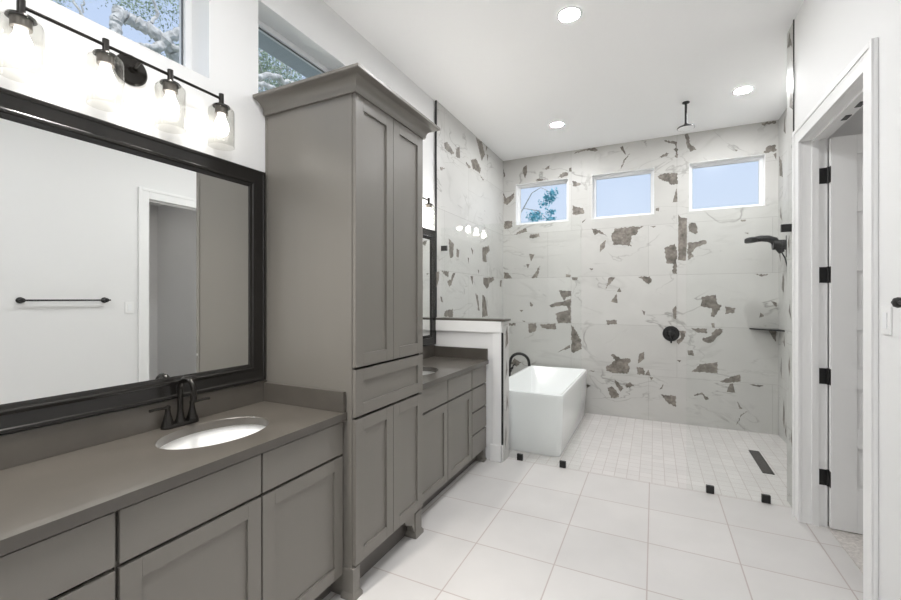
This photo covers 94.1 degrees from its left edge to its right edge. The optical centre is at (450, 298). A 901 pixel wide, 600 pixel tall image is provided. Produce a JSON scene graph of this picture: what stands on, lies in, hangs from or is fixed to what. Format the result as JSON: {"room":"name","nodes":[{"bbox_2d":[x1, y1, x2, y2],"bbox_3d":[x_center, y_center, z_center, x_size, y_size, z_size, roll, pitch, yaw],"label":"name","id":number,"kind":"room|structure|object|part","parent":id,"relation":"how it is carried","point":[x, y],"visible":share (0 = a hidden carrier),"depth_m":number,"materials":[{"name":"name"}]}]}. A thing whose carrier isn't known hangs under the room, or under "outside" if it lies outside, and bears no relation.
{"room":"bathroom","nodes":[
{"label":"bathroom","id":0,"kind":"room"},
{"bbox_2d":[0,0,436,317],"bbox_3d":[-0.941,-0.225,2.641,0.200,3.350,7.530,0,0,26],"label":"wall","id":1,"kind":"structure","parent":0,"point":[70,75],"depth_m":1.97,"materials":[{"name":"white paint"}]},
{"bbox_2d":[0,0,234,150],"bbox_3d":[-1.234,-0.846,1.661,0.127,0.266,0.808,0,0,26],"label":"vanity light","id":2,"kind":"object","parent":1,"relation":"attached to","point":[130,69],"visible":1,"depth_m":1.55,"materials":[{"name":"white glass"}]},
{"bbox_2d":[0,0,45,81],"bbox_3d":[-1.380,-0.837,1.347,0.115,0.248,0.115,0,0,26],"label":"shade","id":3,"kind":"object","parent":2,"relation":"attached to","point":[19,45],"depth_m":1.34,"materials":[{"name":"clear glass"}]},
{"bbox_2d":[86,38,124,110],"bbox_3d":[-1.279,-0.837,1.555,0.115,0.248,0.115,0,0,26],"label":"shade","id":4,"kind":"object","parent":2,"relation":"attached to","point":[105,81],"depth_m":1.54,"materials":[{"name":"clear glass"}]},
{"bbox_3d":[-1.253,-0.924,1.670,0.059,0.042,0.032,0,0,26],"label":"arm","id":5,"kind":"part","parent":2,"relation":"part of","materials":[{"name":"brown metal"}]},
{"bbox_2d":[154,69,185,125],"bbox_3d":[-1.178,-0.837,1.762,0.115,0.248,0.115,0,0,26],"label":"shade","id":6,"kind":"object","parent":2,"relation":"attached to","point":[169,105],"depth_m":1.75,"materials":[{"name":"clear glass"}]},
{"bbox_2d":[207,93,234,150],"bbox_3d":[-1.077,-0.837,1.970,0.115,0.248,0.115,0,0,26],"label":"shade","id":7,"kind":"object","parent":2,"relation":"attached to","point":[221,128],"depth_m":1.95,"materials":[{"name":"clear glass"}]},
{"bbox_2d":[49,0,209,79],"bbox_3d":[-1.418,-1.320,1.657,0.201,0.560,0.843,0,0,26],"label":"window","id":8,"kind":"structure","parent":1,"relation":"in","point":[194,15],"depth_m":2.02,"materials":[{"name":"white paint"}]},
{"bbox_3d":[-1.468,-1.320,1.682,0.050,0.552,0.835,0,0,26],"label":"frame","id":9,"kind":"part","parent":8,"relation":"part of","materials":[{"name":"white plastic"}]},
{"bbox_2d":[0,87,265,434],"bbox_3d":[-1.270,-0.119,1.701,0.028,1.111,1.230,0,0,26],"label":"wall mirror","id":10,"kind":"object","parent":1,"relation":"attached to","point":[133,263],"visible":1,"depth_m":1.64,"materials":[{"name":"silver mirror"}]},
{"bbox_2d":[0,380,266,469],"bbox_3d":[-1.558,0.495,1.119,0.020,0.110,2.553,0,0,26],"label":"backsplash","id":11,"kind":"structure","parent":1,"relation":"attached to","point":[18,448],"depth_m":1.59,"materials":[{"name":"grey stone"}]},
{"bbox_2d":[258,0,345,103],"bbox_3d":[-0.962,-1.320,2.596,0.201,0.560,0.711,0,0,26],"label":"window","id":12,"kind":"structure","parent":1,"relation":"in","point":[271,24],"depth_m":2.58,"materials":[{"name":"white paint"}]},
{"bbox_3d":[-1.012,-1.320,2.620,0.050,0.552,0.703,0,0,26],"label":"frame","id":13,"kind":"part","parent":12,"relation":"part of","materials":[{"name":"white plastic"}]},
{"bbox_2d":[420,345,434,358],"bbox_3d":[-0.435,0.495,3.431,0.020,0.110,1.268,0,0,26],"label":"backsplash","id":14,"kind":"structure","parent":1,"relation":"attached to","point":[428,351],"depth_m":3.88,"materials":[{"name":"grey stone"}]},
{"bbox_2d":[423,197,432,219],"bbox_3d":[-0.354,-0.792,3.474,0.127,0.266,0.808,0,0,26],"label":"vanity light","id":15,"kind":"object","parent":1,"relation":"attached to","point":[428,215],"visible":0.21,"depth_m":3.76,"materials":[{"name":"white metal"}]},
{"bbox_2d":[423,227,435,346],"bbox_3d":[-0.406,-0.104,3.480,0.028,1.081,1.185,0,0,26],"label":"wall mirror","id":16,"kind":"object","parent":1,"relation":"attached to","point":[429,236],"visible":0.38,"depth_m":3.92,"materials":[{"name":"silver metal"}]},
{"bbox_2d":[423,238,429,335],"bbox_3d":[-0.414,-0.104,3.483,0.008,0.897,1.001,0,0,26],"label":"mirror glass","id":17,"kind":"object","parent":16,"relation":"attached to","point":[426,241],"depth_m":3.87,"materials":[{"name":"silver metal"}]},
{"bbox_2d":[436,101,502,317],"bbox_3d":[0.293,-0.225,4.894,0.001,3.350,2.000,0,0,26],"label":"wall tile","id":18,"kind":"structure","parent":1,"relation":"attached to","point":[469,275],"depth_m":4.71,"materials":[{"name":"tile"}]},
{"bbox_2d":[258,31,321,77],"bbox_3d":[-1.251,-1.930,2.831,0.515,0.160,10.000,0,0,26],"label":"roof eave","id":19,"kind":"object","parent":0,"point":[265,43],"depth_m":3.20,"materials":[{"name":"grey paint"}]},
{"bbox_2d":[434,317,510,462],"bbox_3d":[0.193,0.818,3.927,0.715,1.265,0.190,0,0,26],"label":"wall","id":20,"kind":"structure","parent":0,"point":[492,334],"depth_m":3.78,"materials":[{"name":"white paint"}]},
{"bbox_2d":[435,100,436,316],"bbox_3d":[-0.139,-0.860,4.021,0.016,2.080,0.008,0,0,26],"label":"trim","id":21,"kind":"structure","parent":20,"relation":"attached to","point":[435,100],"depth_m":4.01,"materials":[{"name":"black metal"}]},
{"bbox_3d":[0.409,1.375,3.736,0.112,0.150,0.034,0,0,26],"label":"baseboard","id":22,"kind":"part","parent":20,"relation":"part of","materials":[{"name":"white paint"}]},
{"bbox_2d":[441,246,565,467],"bbox_3d":[0.505,0.380,3.818,1.321,2.140,0.024,0,0,26],"label":"glass panel","id":23,"kind":"object","parent":20,"relation":"attached to","point":[562,464],"visible":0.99,"depth_m":3.74,"materials":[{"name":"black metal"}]},
{"bbox_2d":[323,0,803,160],"bbox_3d":[0.539,-1.975,1.923,3.490,0.150,7.530,0,0,26],"label":"ceiling","id":24,"kind":"structure","parent":0,"point":[623,71],"depth_m":3.35,"materials":[{"name":"white paint"}]},
{"bbox_2d":[549,121,564,127],"bbox_3d":[1.163,-1.897,4.576,0.170,0.006,0.170,0,0,26],"label":"recessed light","id":25,"kind":"object","parent":24,"relation":"in","point":[557,124],"visible":1,"depth_m":4.57,"materials":[{"name":"white plastic"}]},
{"bbox_2d":[556,6,582,22],"bbox_3d":[0.796,-1.897,2.803,0.170,0.006,0.170,0,0,26],"label":"recessed light","id":26,"kind":"object","parent":24,"relation":"in","point":[569,14],"visible":1,"depth_m":2.80,"materials":[{"name":"white plastic"}]},
{"bbox_2d":[677,101,694,131],"bbox_3d":[2.279,-1.772,4.057,0.154,0.254,0.154,0,0,26],"label":"shower head","id":27,"kind":"object","parent":24,"relation":"hanging from","point":[686,127],"visible":1,"depth_m":4.05},
{"bbox_3d":[2.279,-1.792,4.057,0.064,0.214,0.064,0,0,26],"label":"rod","id":28,"kind":"part","parent":27,"relation":"part of","materials":[{"name":"black metal"}]},
{"bbox_2d":[732,85,754,94],"bbox_3d":[2.666,-1.897,3.818,0.170,0.006,0.170,0,0,26],"label":"recessed light","id":29,"kind":"object","parent":24,"relation":"in","point":[744,89],"visible":1,"depth_m":3.82,"materials":[{"name":"white plastic"}]},
{"bbox_2d":[322,413,862,599],"bbox_3d":[1.083,1.497,1.658,4.700,0.106,7.530,0,0,26],"label":"floor","id":30,"kind":"structure","parent":0,"point":[511,529],"depth_m":2.60,"materials":[{"name":"tile"}]},
{"bbox_2d":[0,512,114,599],"bbox_3d":[-1.316,1.018,1.011,0.541,0.863,0.628,0,0,26],"label":"drawer cabinet","id":31,"kind":"object","parent":30,"relation":"on","point":[76,563],"visible":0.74,"depth_m":1.08,"materials":[{"name":"grey paint"}]},
{"bbox_3d":[-1.080,0.896,0.900,0.020,0.268,0.615,0,0,26],"label":"drawer","id":32,"kind":"part","parent":31,"relation":"part of","materials":[{"name":"beige paint"}]},
{"bbox_2d":[113,422,342,599],"bbox_3d":[-0.970,1.018,1.724,0.541,0.863,0.952,0,0,26],"label":"sink cabinet","id":33,"kind":"object","parent":30,"relation":"on","point":[268,525],"visible":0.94,"depth_m":1.56,"materials":[{"name":"grey paint"}]},
{"bbox_2d":[0,380,346,556],"bbox_3d":[-1.312,0.513,1.000,0.565,0.146,2.553,0,0,26],"label":"countertop","id":34,"kind":"structure","parent":33,"relation":"on","point":[57,478],"depth_m":1.45,"materials":[{"name":"grey stone"}]},
{"bbox_2d":[149,376,209,429],"bbox_3d":[-1.139,0.442,1.804,0.131,0.216,0.255,0,0,26],"label":"faucet","id":35,"kind":"object","parent":34,"relation":"on","point":[168,423],"visible":1,"depth_m":1.80,"materials":[{"name":"black metal"}]},
{"bbox_3d":[-1.208,0.495,1.751,0.048,0.086,0.100,0,0,26],"label":"handle","id":36,"kind":"part","parent":35,"relation":"part of","materials":[{"name":"brown metal"}]},
{"bbox_3d":[-1.174,0.542,1.821,0.052,0.016,0.156,0,0,26],"label":"plate","id":37,"kind":"part","parent":35,"relation":"part of","materials":[{"name":"brown metal"}]},
{"bbox_3d":[-1.138,0.436,1.803,0.129,0.204,0.048,0,0,26],"label":"spout","id":38,"kind":"part","parent":35,"relation":"part of","materials":[{"name":"brown metal"}]},
{"bbox_3d":[-1.140,0.495,1.891,0.048,0.086,0.100,0,0,26],"label":"handle","id":39,"kind":"part","parent":35,"relation":"part of","materials":[{"name":"brown metal"}]},
{"bbox_2d":[160,424,265,449],"bbox_3d":[-0.970,0.666,1.738,0.390,0.160,0.515,0,0,26],"label":"sink","id":40,"kind":"object","parent":34,"relation":"in","point":[215,436],"visible":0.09,"depth_m":1.89,"materials":[{"name":"white ceramic"}]},
{"bbox_3d":[-0.838,0.673,1.399,0.020,0.153,0.474,0,0,26],"label":"drawer","id":41,"kind":"part","parent":33,"relation":"part of","materials":[{"name":"beige paint"}]},
{"bbox_3d":[-0.838,1.048,1.399,0.020,0.573,0.474,0,0,26],"label":"door","id":42,"kind":"part","parent":33,"relation":"part of","materials":[{"name":"beige paint"}]},
{"bbox_3d":[-0.631,1.048,1.826,0.020,0.573,0.462,0,0,26],"label":"door","id":43,"kind":"part","parent":33,"relation":"part of","materials":[{"name":"beige paint"}]},
{"bbox_3d":[-0.631,0.673,1.826,0.020,0.153,0.462,0,0,26],"label":"drawer","id":44,"kind":"part","parent":33,"relation":"part of","materials":[{"name":"beige paint"}]},
{"bbox_2d":[253,63,439,599],"bbox_3d":[-0.551,0.190,2.416,0.689,2.520,0.815,0,0,26],"label":"linen cabinet","id":45,"kind":"object","parent":30,"relation":"on","point":[344,150],"visible":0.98,"depth_m":2.17,"materials":[{"name":"grey paint"}]},
{"bbox_3d":[-0.551,-1.028,2.416,0.689,0.083,0.815,0,0,26],"label":"crown moulding","id":46,"kind":"part","parent":45,"relation":"part of","materials":[{"name":"beige paint"}]},
{"bbox_3d":[-0.393,-0.327,2.159,0.020,1.320,0.322,0,0,26],"label":"door","id":47,"kind":"part","parent":45,"relation":"part of","materials":[{"name":"beige paint"}]},
{"bbox_3d":[-0.393,0.936,2.159,0.020,0.701,0.322,0,0,26],"label":"door","id":48,"kind":"part","parent":45,"relation":"part of","materials":[{"name":"beige paint"}]},
{"bbox_3d":[-0.322,0.459,2.306,0.020,0.226,0.649,0,0,26],"label":"drawer","id":49,"kind":"part","parent":45,"relation":"part of","materials":[{"name":"beige paint"}]},
{"bbox_3d":[-0.251,0.936,2.452,0.020,0.701,0.324,0,0,26],"label":"door","id":50,"kind":"part","parent":45,"relation":"part of","materials":[{"name":"beige paint"}]},
{"bbox_3d":[-0.251,-0.327,2.452,0.020,1.320,0.324,0,0,26],"label":"door","id":51,"kind":"part","parent":45,"relation":"part of","materials":[{"name":"beige paint"}]},
{"bbox_2d":[420,371,471,508],"bbox_3d":[-0.269,1.018,3.167,0.541,0.863,0.932,0,0,26],"label":"sink cabinet","id":52,"kind":"object","parent":30,"relation":"on","point":[447,405],"visible":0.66,"depth_m":3.04,"materials":[{"name":"grey paint"}]},
{"bbox_3d":[-0.132,0.672,2.852,0.020,0.155,0.472,0,0,26],"label":"drawer","id":53,"kind":"part","parent":52,"relation":"part of","materials":[{"name":"beige paint"}]},
{"bbox_3d":[-0.132,1.048,2.852,0.020,0.573,0.472,0,0,26],"label":"door","id":54,"kind":"part","parent":52,"relation":"part of","materials":[{"name":"beige paint"}]},
{"bbox_2d":[420,345,488,389],"bbox_3d":[-0.189,0.513,3.312,0.565,0.146,1.268,0,0,26],"label":"countertop","id":55,"kind":"structure","parent":52,"relation":"on","point":[447,362],"depth_m":3.66,"materials":[{"name":"grey stone"}]},
{"bbox_2d":[423,371,434,374],"bbox_3d":[-0.271,0.666,3.178,0.390,0.160,0.515,0,0,26],"label":"sink","id":56,"kind":"object","parent":55,"relation":"in","point":[424,372],"visible":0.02,"depth_m":3.39,"materials":[{"name":"white ceramic"}]},
{"bbox_3d":[0.071,1.048,3.270,0.020,0.573,0.442,0,0,26],"label":"door","id":57,"kind":"part","parent":52,"relation":"part of","materials":[{"name":"beige paint"}]},
{"bbox_3d":[0.071,0.672,3.270,0.020,0.155,0.442,0,0,26],"label":"drawer","id":58,"kind":"part","parent":52,"relation":"part of","materials":[{"name":"beige paint"}]},
{"bbox_2d":[463,365,486,470],"bbox_3d":[0.009,1.018,3.735,0.545,0.863,0.328,0,0,26],"label":"drawer cabinet","id":59,"kind":"object","parent":30,"relation":"on","point":[478,389],"visible":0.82,"depth_m":3.62,"materials":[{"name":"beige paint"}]},
{"bbox_3d":[0.242,0.855,3.622,0.020,0.190,0.320,0,0,26],"label":"drawer","id":60,"kind":"part","parent":59,"relation":"part of","materials":[{"name":"beige paint"}]},
{"bbox_3d":[0.242,1.242,3.622,0.020,0.185,0.320,0,0,26],"label":"drawer","id":61,"kind":"part","parent":59,"relation":"part of","materials":[{"name":"beige paint"}]},
{"bbox_3d":[0.242,1.050,3.622,0.020,0.180,0.320,0,0,26],"label":"drawer","id":62,"kind":"part","parent":59,"relation":"part of","materials":[{"name":"beige paint"}]},
{"bbox_3d":[0.242,0.672,3.622,0.020,0.155,0.320,0,0,26],"label":"drawer","id":63,"kind":"part","parent":59,"relation":"part of","materials":[{"name":"beige paint"}]},
{"bbox_2d":[509,352,530,375],"bbox_3d":[0.796,1.040,4.926,0.298,0.819,0.083,0,0,26],"label":"tub filler","id":64,"kind":"object","parent":30,"relation":"on","point":[516,353],"visible":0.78,"depth_m":4.92,"materials":[{"name":"black metal"}]},
{"bbox_3d":[0.807,0.741,4.922,0.275,0.221,0.033,0,0,26],"label":"spout","id":65,"kind":"part","parent":64,"relation":"part of","materials":[{"name":"black metal"}]},
{"bbox_2d":[509,365,586,456],"bbox_3d":[1.027,1.163,4.651,0.733,0.571,1.595,0,0,26],"label":"bathtub","id":66,"kind":"object","parent":30,"relation":"on","point":[547,404],"visible":0.77,"depth_m":3.98,"materials":[{"name":"white ceramic"}]},
{"bbox_2d":[749,450,774,474],"bbox_3d":[2.757,1.448,3.725,0.082,0.004,0.580,0,0,26],"label":"shower drain","id":67,"kind":"object","parent":30,"relation":"on","point":[764,467],"visible":1,"depth_m":3.70,"materials":[{"name":"black metal"}]},
{"bbox_2d":[503,120,777,434],"bbox_3d":[2.096,-0.225,5.129,3.090,3.350,0.001,0,0,26],"label":"wall tile","id":68,"kind":"structure","parent":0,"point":[599,297],"depth_m":4.97,"materials":[{"name":"tile"}]},
{"bbox_2d":[663,326,679,342],"bbox_3d":[2.564,0.418,4.869,0.178,0.194,0.059,0,0,26],"label":"shower valve","id":69,"kind":"object","parent":68,"relation":"attached to","point":[670,333],"visible":1,"depth_m":4.87,"materials":[{"name":"black metal"}]},
{"bbox_2d":[778,108,786,443],"bbox_3d":[3.101,-0.225,3.661,0.001,3.350,1.764,0,0,26],"label":"wall","id":70,"kind":"structure","parent":0,"point":[782,122],"depth_m":4.31,"materials":[{"name":"tile"}]},
{"bbox_2d":[744,235,786,265],"bbox_3d":[3.149,-0.250,4.168,0.364,0.772,0.201,0,0,26],"label":"shower","id":71,"kind":"object","parent":70,"relation":"attached to","point":[780,246],"visible":0.77,"depth_m":4.16,"materials":[{"name":"black metal"}]},
{"bbox_2d":[749,328,784,331],"bbox_3d":[3.316,0.329,4.397,0.253,0.012,0.248,0,0,26],"label":"corner shelf","id":72,"kind":"object","parent":70,"relation":"attached to","point":[749,328],"visible":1,"depth_m":4.37,"materials":[{"name":"black metal"}]},
{"bbox_2d":[787,0,900,599],"bbox_3d":[1.256,-0.225,0.483,0.121,3.350,5.566,0,0,26],"label":"wall","id":73,"kind":"structure","parent":0,"point":[828,34],"depth_m":1.76,"materials":[{"name":"white paint"}]},
{"bbox_2d":[706,224,791,503],"bbox_3d":[2.083,0.380,3.052,0.635,2.140,0.024,0,0,26],"label":"glass panel","id":74,"kind":"object","parent":73,"relation":"attached to","point":[765,498],"visible":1,"depth_m":2.96,"materials":[{"name":"black metal"}]},
{"bbox_2d":[793,20,793,131],"bbox_3d":[2.341,-1.515,2.858,0.006,0.770,0.012,0,0,26],"label":"trim","id":75,"kind":"structure","parent":73,"relation":"attached to","point":[793,20],"depth_m":2.85,"materials":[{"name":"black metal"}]},
{"bbox_2d":[801,77,862,526],"bbox_3d":[2.128,0.207,2.264,0.130,2.485,0.978,0,0,26],"label":"trim","id":76,"kind":"structure","parent":73,"relation":"attached to","point":[814,147],"depth_m":2.67,"materials":[{"name":"white paint"}]},
{"bbox_3d":[2.138,-1.013,2.186,0.027,0.004,0.070,0,0,26],"label":"strike plate","id":77,"kind":"part","parent":76,"relation":"part of","materials":[{"name":"black metal"}]},
{"bbox_2d":[792,37,877,599],"bbox_3d":[2.060,0.168,2.301,0.024,2.565,1.140,0,0,26],"label":"trim","id":78,"kind":"structure","parent":73,"relation":"attached to","point":[865,64],"depth_m":1.85,"materials":[{"name":"white paint"}]},
{"bbox_2d":[819,134,862,533],"bbox_3d":[2.560,0.216,2.554,0.505,2.443,0.041,0,0,26],"label":"door","id":79,"kind":"structure","parent":73,"relation":"in","point":[844,173],"depth_m":2.59,"materials":[{"name":"white paint"}]},
{"bbox_2d":[881,306,891,334],"bbox_3d":[1.785,0.090,1.718,0.010,0.116,0.080,0,0,26],"label":"light switch","id":80,"kind":"object","parent":73,"relation":"attached to","point":[886,311],"visible":1,"depth_m":1.71,"materials":[{"name":"white paint"}]},
{"bbox_2d":[891,297,900,307],"bbox_3d":[1.543,0.015,1.282,0.064,0.052,0.636,0,0,26],"label":"towel bar","id":81,"kind":"object","parent":73,"relation":"attached to","point":[896,302],"visible":1,"depth_m":1.54,"materials":[{"name":"black metal"}]},
{"bbox_2d":[828,106,862,521],"bbox_3d":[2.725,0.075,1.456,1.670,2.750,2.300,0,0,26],"label":"door frame","id":82,"kind":"structure","parent":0,"point":[853,125],"depth_m":2.67,"materials":[{"name":"white paint"}]},
{"bbox_3d":[2.141,-0.225,5.221,3.490,3.350,0.196,0,0,26],"label":"wall","id":83,"kind":"structure","parent":0,"visible":0},
{"bbox_2d":[516,178,567,224],"bbox_3d":[1.249,-1.278,5.652,0.701,0.555,0.201,0,0,26],"label":"window","id":84,"kind":"structure","parent":83,"relation":"in","point":[519,187],"depth_m":5.66,"materials":[{"name":"white paint"}]},
{"bbox_2d":[592,168,653,218],"bbox_3d":[2.145,-1.278,5.217,0.706,0.555,0.201,0,0,26],"label":"window","id":85,"kind":"structure","parent":83,"relation":"in","point":[647,170],"depth_m":5.20,"materials":[{"name":"white paint"}]},
{"bbox_2d":[689,154,764,210],"bbox_3d":[3.106,-1.278,4.750,0.714,0.555,0.201,0,0,26],"label":"window","id":86,"kind":"structure","parent":83,"relation":"in","point":[760,158],"depth_m":4.67,"materials":[{"name":"white paint"}]},
{"label":"outside","id":87,"kind":"structure","parent":0,"visible":0},
{"bbox_3d":[4.369,1.800,8.995,80.000,0.100,100.000,0,0,26],"label":"ground","id":88,"kind":"structure","parent":87,"visible":0},
{"bbox_2d":[51,0,305,102],"bbox_3d":[-3.902,-2.154,6.867,2.369,7.833,5.099,0,0,17],"label":"oak tree","id":89,"kind":"object","parent":88,"relation":"on","point":[164,42],"visible":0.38,"depth_m":5.70,"materials":[{"name":"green plant"}]},
{"bbox_2d":[521,187,558,221],"bbox_3d":[1.598,-0.329,9.248,1.661,4.160,0.444,0,0,26],"label":"tree","id":90,"kind":"object","parent":88,"relation":"on","point":[547,198],"visible":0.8,"depth_m":9.00,"materials":[{"name":"green plant"}]}
]}

